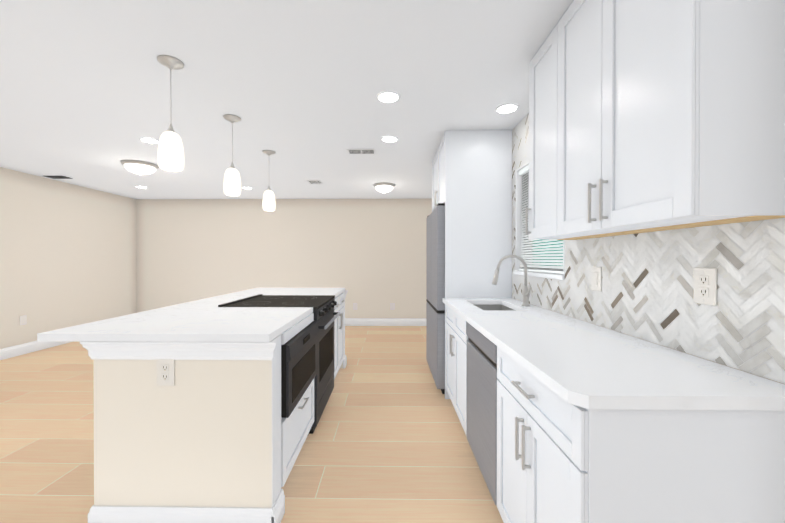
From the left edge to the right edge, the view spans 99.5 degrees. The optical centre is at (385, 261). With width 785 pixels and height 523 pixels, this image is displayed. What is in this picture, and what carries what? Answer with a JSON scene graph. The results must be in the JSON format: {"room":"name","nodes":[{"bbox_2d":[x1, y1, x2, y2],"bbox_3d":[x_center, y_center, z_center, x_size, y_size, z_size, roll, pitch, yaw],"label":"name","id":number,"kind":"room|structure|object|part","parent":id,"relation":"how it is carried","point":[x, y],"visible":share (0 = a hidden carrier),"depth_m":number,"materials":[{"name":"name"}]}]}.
{"room":"kitchen","nodes":[
{"label":"kitchen","id":0,"kind":"room"},
{"bbox_2d":[0,167,136,348],"bbox_3d":[-4.963,0.038,1.732,0.120,2.440,9.700,0,0,1],"label":"wall","id":1,"kind":"structure","parent":0,"point":[68,254],"depth_m":4.97,"materials":[{"name":"beige paint"}]},
{"bbox_2d":[20,315,25,324],"bbox_3d":[-4.857,0.787,4.459,0.008,0.125,0.080,0,0,1],"label":"electrical outlet","id":2,"kind":"object","parent":1,"relation":"attached to","point":[23,320],"visible":1,"depth_m":4.46,"materials":[{"name":"white plastic"}]},
{"bbox_2d":[0,341,72,359],"bbox_3d":[-4.896,1.191,1.738,0.014,0.135,9.460,0,0,1],"label":"baseboard","id":3,"kind":"structure","parent":1,"relation":"attached to","point":[14,351],"depth_m":4.50,"materials":[{"name":"white wood"}]},
{"bbox_2d":[0,326,503,522],"bbox_3d":[-1.884,1.288,1.692,6.340,0.060,9.760,0,0,1],"label":"floor","id":4,"kind":"structure","parent":0,"point":[386,441],"depth_m":2.26,"materials":[{"name":"brown wood"}]},
{"bbox_2d":[73,291,346,522],"bbox_3d":[-0.918,0.806,2.776,0.914,0.893,2.526,0,0,1],"label":"kitchen island","id":5,"kind":"object","parent":4,"relation":"on","point":[212,435],"depth_m":1.55,"materials":[{"name":"beige paint"}]},
{"bbox_2d":[157,359,174,385],"bbox_3d":[-1.018,0.513,1.540,0.083,0.127,0.008,0,0,1],"label":"outlet","id":6,"kind":"object","parent":5,"relation":"attached to","point":[165,372],"visible":1,"depth_m":1.54,"materials":[{"name":"white plastic"}]},
{"bbox_2d":[37,287,344,340],"bbox_3d":[-1.038,0.340,2.773,1.064,0.035,2.523,0,0,1],"label":"island countertop","id":7,"kind":"structure","parent":5,"relation":"on","point":[202,318],"depth_m":1.79,"materials":[{"name":"white stone"}]},
{"bbox_3d":[-0.786,0.607,2.014,0.628,0.369,0.652,0,0,1],"label":"microwave drawer","id":8,"kind":"part","parent":5,"relation":"part of","materials":[{"name":"black metal"}]},
{"bbox_2d":[218,294,339,434],"bbox_3d":[-0.803,0.781,2.743,0.767,0.944,0.754,0,0,1],"label":"range","id":9,"kind":"object","parent":4,"relation":"on","point":[323,311],"visible":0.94,"depth_m":2.62,"materials":[{"name":"black metal"}]},
{"bbox_2d":[426,203,444,393],"bbox_3d":[0.802,0.356,3.502,0.639,1.785,0.918,0,0,1],"label":"refrigerator","id":10,"kind":"object","parent":4,"relation":"on","point":[435,288],"visible":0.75,"depth_m":3.09,"materials":[{"name":"silver metal"}]},
{"bbox_2d":[445,330,467,433],"bbox_3d":[0.837,0.953,2.593,0.600,0.600,0.844,0,0,1],"label":"base cabinet","id":11,"kind":"object","parent":4,"relation":"on","point":[455,340],"depth_m":2.51,"materials":[{"name":"white wood"}]},
{"bbox_2d":[432,130,511,398],"bbox_3d":[0.836,0.030,3.500,0.630,2.437,0.976,0,0,1],"label":"cabinet","id":12,"kind":"object","parent":4,"relation":"on","point":[472,180],"visible":0.69,"depth_m":3.01,"materials":[{"name":"white wood"}]},
{"bbox_2d":[466,321,497,504],"bbox_3d":[0.808,0.818,1.864,0.576,0.878,0.600,0,0,1],"label":"dishwasher","id":13,"kind":"object","parent":4,"relation":"on","point":[481,410],"visible":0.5,"depth_m":1.77,"materials":[{"name":"silver metal"}]},
{"bbox_2d":[497,346,784,522],"bbox_3d":[0.816,0.819,1.207,0.600,0.883,0.700,0,0,1],"label":"base cabinet","id":14,"kind":"object","parent":4,"relation":"on","point":[597,424],"depth_m":0.86,"materials":[{"name":"white wood"}]},
{"bbox_2d":[442,298,784,409],"bbox_3d":[0.815,0.355,1.929,0.625,0.035,2.166,0,0,1],"label":"countertop","id":15,"kind":"structure","parent":14,"relation":"on","point":[583,363],"depth_m":1.09,"materials":[{"name":"white stone"}]},
{"bbox_2d":[462,302,513,342],"bbox_3d":[0.835,0.460,2.562,0.318,0.207,0.578,0,0,1],"label":"sink","id":16,"kind":"object","parent":15,"relation":"in","point":[485,305],"depth_m":2.85,"materials":[{"name":"silver metal"}]},
{"bbox_2d":[492,255,530,305],"bbox_3d":[0.949,0.141,2.496,0.283,0.386,0.095,0,0,1],"label":"faucet","id":17,"kind":"object","parent":15,"relation":"on","point":[525,293],"visible":1,"depth_m":2.50,"materials":[{"name":"silver metal"}]},
{"bbox_2d":[136,198,431,318],"bbox_3d":[-1.811,0.013,6.475,6.040,2.440,0.120,0,0,1],"label":"wall","id":18,"kind":"structure","parent":0,"point":[369,255],"depth_m":6.41,"materials":[{"name":"beige paint"}]},
{"bbox_2d":[345,319,425,325],"bbox_3d":[-1.805,1.165,6.414,6.026,0.135,0.014,0,0,1],"label":"baseboard","id":19,"kind":"structure","parent":18,"relation":"attached to","point":[385,322],"depth_m":6.38,"materials":[{"name":"white wood"}]},
{"bbox_2d":[390,303,394,309],"bbox_3d":[0.138,0.863,6.385,0.080,0.125,0.008,0,0,1],"label":"electrical outlet","id":20,"kind":"object","parent":18,"relation":"attached to","point":[392,306],"visible":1,"depth_m":6.38,"materials":[{"name":"white plastic"}]},
{"bbox_2d":[0,0,573,198],"bbox_3d":[-1.884,-1.212,1.679,6.340,0.060,9.760,0,0,1],"label":"ceiling","id":21,"kind":"structure","parent":0,"point":[88,99],"depth_m":2.26,"materials":[{"name":"white paint"}]},
{"bbox_2d":[44,176,72,178],"bbox_3d":[-4.638,-1.192,4.711,0.280,0.010,0.160,0,0,1],"label":"ceiling vent","id":22,"kind":"object","parent":21,"relation":"in","point":[59,177],"visible":1,"depth_m":4.70,"materials":[{"name":"grey metal"}]},
{"bbox_2d":[121,160,158,174],"bbox_3d":[-3.007,-1.128,4.083,0.380,0.133,0.380,0,0,1],"label":"light","id":23,"kind":"object","parent":21,"relation":"attached to","point":[139,167],"visible":1,"depth_m":3.98,"materials":[{"name":"white glass"}]},
{"bbox_2d":[139,137,158,143],"bbox_3d":[-2.310,-1.187,3.266,0.176,0.006,0.176,0,0,1],"label":"recessed light","id":24,"kind":"object","parent":21,"relation":"in","point":[149,140],"visible":0.83,"depth_m":3.25,"materials":[{"name":"white"}]},
{"bbox_2d":[157,55,184,171],"bbox_3d":[-1.270,-0.863,1.971,0.136,0.640,0.136,0,0,1],"label":"pendant light","id":25,"kind":"object","parent":21,"relation":"hanging from","point":[170,154],"visible":1,"depth_m":1.93,"materials":[{"name":"white glass"}]},
{"bbox_2d":[223,114,240,195],"bbox_3d":[-1.264,-0.867,2.748,0.136,0.640,0.136,0,0,1],"label":"pendant light","id":26,"kind":"object","parent":21,"relation":"hanging from","point":[232,183],"visible":1,"depth_m":2.71,"materials":[{"name":"white glass"}]},
{"bbox_2d":[262,150,275,210],"bbox_3d":[-1.264,-0.872,3.615,0.136,0.640,0.136,0,0,1],"label":"pendant light","id":27,"kind":"object","parent":21,"relation":"hanging from","point":[268,203],"visible":1,"depth_m":3.57,"materials":[{"name":"white glass"}]},
{"bbox_2d":[306,180,322,183],"bbox_3d":[-1.063,-1.194,5.007,0.200,0.010,0.200,0,0,1],"label":"ceiling vent","id":28,"kind":"object","parent":21,"relation":"in","point":[314,181],"visible":0.92,"depth_m":4.98,"materials":[{"name":"white metal"}]},
{"bbox_2d":[347,149,375,153],"bbox_3d":[-0.259,-1.186,3.595,0.300,0.010,0.160,0,0,1],"label":"ceiling vent","id":29,"kind":"object","parent":21,"relation":"in","point":[360,151],"visible":1,"depth_m":3.58,"materials":[{"name":"white metal"}]},
{"bbox_2d":[373,182,394,192],"bbox_3d":[-0.016,-1.134,5.211,0.340,0.133,0.340,0,0,1],"label":"light","id":30,"kind":"object","parent":21,"relation":"attached to","point":[383,187],"visible":1,"depth_m":5.11,"materials":[{"name":"white glass"}]},
{"bbox_2d":[376,91,400,102],"bbox_3d":[0.022,-1.182,2.395,0.176,0.006,0.176,0,0,1],"label":"recessed light","id":31,"kind":"object","parent":21,"relation":"in","point":[388,97],"visible":1,"depth_m":2.39,"materials":[{"name":"white plastic"}]},
{"bbox_2d":[380,136,398,142],"bbox_3d":[0.041,-1.187,3.230,0.176,0.006,0.176,0,0,1],"label":"recessed light","id":32,"kind":"object","parent":21,"relation":"in","point":[389,139],"visible":1,"depth_m":3.23,"materials":[{"name":"white plastic"}]},
{"bbox_2d":[495,103,518,113],"bbox_3d":[0.942,-1.183,2.576,0.176,0.006,0.176,0,0,1],"label":"recessed light","id":33,"kind":"object","parent":21,"relation":"in","point":[506,108],"visible":1,"depth_m":2.56,"materials":[{"name":"white plastic"}]},
{"bbox_2d":[513,239,783,383],"bbox_3d":[1.206,0.039,1.639,0.140,2.440,9.700,0,0,1],"label":"wall","id":34,"kind":"structure","parent":0,"point":[643,339],"depth_m":1.39,"materials":[{"name":"beige paint"}]},
{"bbox_2d":[514,161,564,279],"bbox_3d":[1.184,-0.341,2.507,0.130,0.910,0.820,0,0,1],"label":"window","id":35,"kind":"structure","parent":34,"relation":"in","point":[522,237],"depth_m":2.75,"materials":[{"name":"white plastic"}]},
{"bbox_2d":[512,113,784,383],"bbox_3d":[1.126,-0.421,1.606,0.002,1.517,2.798,0,0,1],"label":"wall tiles","id":36,"kind":"structure","parent":34,"relation":"attached to","point":[646,293],"depth_m":1.25,"materials":[{"name":"tile"}]},
{"bbox_2d":[591,267,601,291],"bbox_3d":[1.122,0.093,1.770,0.010,0.127,0.083,0,0,1],"label":"light switch","id":37,"kind":"object","parent":36,"relation":"attached to","point":[596,278],"visible":1,"depth_m":1.76,"materials":[{"name":"white plastic"}]},
{"bbox_2d":[693,268,716,305],"bbox_3d":[1.114,0.086,1.160,0.008,0.127,0.083,0,0,1],"label":"outlet","id":38,"kind":"object","parent":36,"relation":"attached to","point":[705,286],"visible":1,"depth_m":1.15,"materials":[{"name":"white plastic"}]},
{"bbox_2d":[525,0,784,239],"bbox_3d":[0.968,-0.651,1.438,0.304,1.053,1.081,0,0,1],"label":"upper cabinet","id":39,"kind":"object","parent":34,"relation":"attached to","point":[645,116],"visible":1,"depth_m":1.05,"materials":[{"name":"white wood"}]},
{"label":"outside","id":40,"kind":"structure","parent":0,"visible":0},
{"bbox_2d":[532,239,562,268],"bbox_3d":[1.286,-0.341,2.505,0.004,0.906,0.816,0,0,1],"label":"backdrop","id":41,"kind":"structure","parent":40,"point":[547,253],"depth_m":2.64,"materials":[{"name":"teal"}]}
]}

